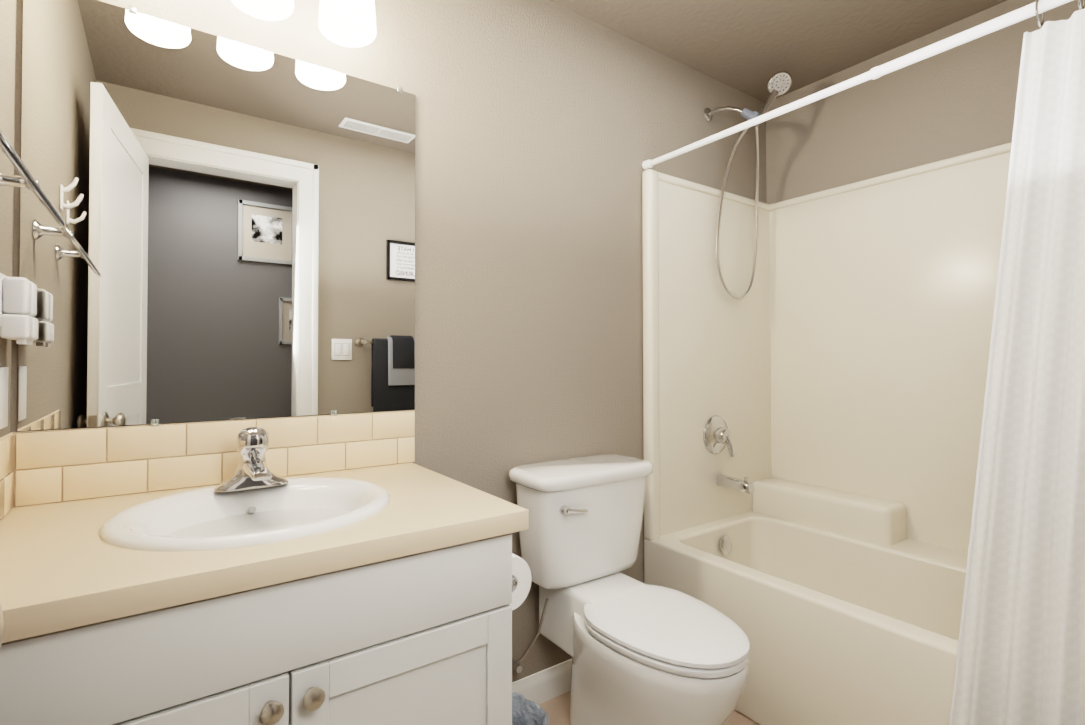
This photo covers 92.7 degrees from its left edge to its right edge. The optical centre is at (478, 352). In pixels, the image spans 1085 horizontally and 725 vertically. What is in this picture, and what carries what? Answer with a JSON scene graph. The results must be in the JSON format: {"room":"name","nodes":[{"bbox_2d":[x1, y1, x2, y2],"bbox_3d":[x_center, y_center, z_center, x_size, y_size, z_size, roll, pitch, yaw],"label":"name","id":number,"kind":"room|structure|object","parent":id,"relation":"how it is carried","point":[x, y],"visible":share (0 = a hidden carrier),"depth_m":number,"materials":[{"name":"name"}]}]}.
{"room":"bathroom","nodes":[
{"label":"bathroom","id":0,"kind":"room"},
{"bbox_2d":[0,0,15,437],"bbox_3d":[-0.576,-0.051,0.341,0.100,2.440,1.615,1,-1,-32],"label":"wall","id":1,"kind":"structure","parent":0,"point":[7,57],"depth_m":1.01,"materials":[{"name":"beige paint"}]},
{"bbox_2d":[0,603,3,647],"bbox_3d":[-0.241,0.101,0.154,0.137,2.108,0.708,1,-1,-42],"label":"door","id":2,"kind":"structure","parent":1,"relation":"in","point":[1,623],"depth_m":0.41,"materials":[{"name":"white wood"}]},
{"bbox_2d":[0,367,7,428],"bbox_3d":[-0.908,0.085,0.978,0.005,0.117,0.072,1,-1,-32],"label":"electrical outlet plate","id":3,"kind":"object","parent":1,"relation":"attached to","point":[3,397],"visible":0.96,"depth_m":0.98,"materials":[{"name":"white plastic"}]},
{"bbox_2d":[0,273,37,344],"bbox_3d":[-0.885,-0.081,0.985,0.049,0.130,0.105,1,-1,-32],"label":"soap dispenser","id":4,"kind":"object","parent":1,"relation":"attached to","point":[18,310],"visible":1,"depth_m":0.95,"materials":[{"name":"white plastic"}]},
{"bbox_2d":[0,130,64,225],"bbox_3d":[-0.720,-0.287,0.771,0.100,0.078,0.530,1,-1,-32],"label":"towel bar","id":5,"kind":"object","parent":1,"relation":"attached to","point":[27,180],"visible":1,"depth_m":0.80,"materials":[{"name":"silver metal"}]},
{"bbox_2d":[0,410,414,519],"bbox_3d":[-0.423,0.238,1.043,0.898,0.153,0.570,1,-1,-32],"label":"backsplash","id":6,"kind":"structure","parent":1,"relation":"attached to","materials":[{"name":"beige tile"}]},
{"bbox_2d":[10,0,766,681],"bbox_3d":[0.209,-0.029,1.829,3.000,2.440,0.110,1,-1,-32],"label":"wall","id":7,"kind":"structure","parent":0,"point":[233,237],"depth_m":1.44,"materials":[{"name":"beige paint"}]},
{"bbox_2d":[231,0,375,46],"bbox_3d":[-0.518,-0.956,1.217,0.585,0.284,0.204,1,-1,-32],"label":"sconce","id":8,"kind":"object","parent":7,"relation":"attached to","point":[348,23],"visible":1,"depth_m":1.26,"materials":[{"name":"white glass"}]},
{"bbox_2d":[512,659,571,704],"bbox_3d":[0.217,1.140,1.755,1.018,0.100,0.013,1,-1,-32],"label":"baseboard","id":9,"kind":"structure","parent":7,"relation":"attached to","point":[542,686],"depth_m":1.76,"materials":[{"name":"white wood"}]},
{"bbox_2d":[704,71,791,298],"bbox_3d":[1.205,-0.710,2.235,0.316,0.933,0.280,1,-1,-32],"label":"shower head","id":10,"kind":"object","parent":7,"relation":"attached to","point":[779,83],"visible":0.96,"depth_m":2.22},
{"bbox_2d":[539,690,758,724],"bbox_3d":[0.752,1.223,0.553,4.200,0.100,2.820,1,-1,-32],"label":"floor","id":11,"kind":"structure","parent":0,"point":[556,709],"depth_m":1.70,"materials":[{"name":"tile"}]},
{"bbox_2d":[0,410,531,724],"bbox_3d":[-0.369,0.671,1.063,1.018,1.018,0.583,1,-1,-32],"label":"bathroom vanity","id":12,"kind":"object","parent":11,"relation":"on","point":[352,569],"visible":1,"depth_m":0.89,"materials":[{"name":"grey wood"}]},
{"bbox_2d":[0,462,528,642],"bbox_3d":[-0.427,0.335,1.040,0.890,0.040,0.570,1,-1,-32],"label":"countertop","id":13,"kind":"structure","parent":12,"relation":"on","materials":[{"name":"laminate"}]},
{"bbox_2d":[100,477,389,550],"bbox_3d":[-0.438,0.377,1.034,0.524,0.157,0.432,1,-1,-32],"label":"sink","id":14,"kind":"object","parent":13,"relation":"in","point":[224,516],"depth_m":1.05,"materials":[{"name":"white ceramic"}]},
{"bbox_2d":[214,427,288,491],"bbox_3d":[-0.485,0.235,1.122,0.156,0.133,0.165,1,-1,-32],"label":"faucet","id":15,"kind":"object","parent":13,"relation":"on","point":[252,474],"depth_m":1.14,"materials":[{"name":"silver metal"}]},
{"bbox_2d":[512,693,548,724],"bbox_3d":[0.066,1.048,1.282,0.222,0.269,0.227,1,-1,-32],"label":"bath mat","id":16,"kind":"object","parent":11,"relation":"on","point":[525,711],"visible":0.4,"depth_m":1.35,"materials":[{"name":"grey fabric"}]},
{"bbox_2d":[509,454,748,724],"bbox_3d":[0.459,0.778,1.527,0.504,0.818,0.661,1,-1,-32],"label":"toilet","id":17,"kind":"object","parent":11,"relation":"on","point":[640,653],"visible":0.98,"depth_m":1.52,"materials":[{"name":"white ceramic"}]},
{"bbox_2d":[642,142,1011,724],"bbox_3d":[1.428,0.227,1.645,0.912,1.924,1.496,1,-1,-32],"label":"bathtub","id":18,"kind":"object","parent":11,"relation":"on","point":[813,402],"visible":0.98,"depth_m":2.06,"materials":[{"name":"beige plastic"}]},
{"bbox_2d":[549,0,1006,102],"bbox_3d":[0.752,-1.317,0.590,4.200,0.100,2.820,1,-1,-32],"label":"ceiling","id":19,"kind":"structure","parent":0,"point":[750,47],"depth_m":1.98,"materials":[{"name":"brown paint"}]},
{"bbox_2d":[766,0,1081,203],"bbox_3d":[1.891,-0.028,1.867,0.100,2.440,1.615,1,-1,-32],"label":"wall","id":20,"kind":"structure","parent":0,"point":[956,101],"depth_m":2.06,"materials":[{"name":"beige paint"}]},
{"bbox_3d":[1.052,-0.049,0.466,2.800,2.440,0.115,1,-1,-32],"label":"wall","id":21,"kind":"structure","parent":0,"visible":0},
{"bbox_2d":[642,0,1073,169],"bbox_3d":[1.065,-0.764,1.435,0.038,0.038,1.494,1,-1,-32],"label":"curtain rod","id":22,"kind":"object","parent":21,"relation":"attached to","point":[990,26],"visible":1,"depth_m":1.36,"materials":[{"name":"white metal"}]},
{"bbox_2d":[949,0,1084,724],"bbox_3d":[1.257,0.177,1.035,0.131,1.936,0.518,1,-1,-32],"label":"shower curtain","id":23,"kind":"object","parent":22,"relation":"hanging from","point":[1020,659],"visible":0.98,"depth_m":1.12,"materials":[{"name":"white fabric"}]}
]}

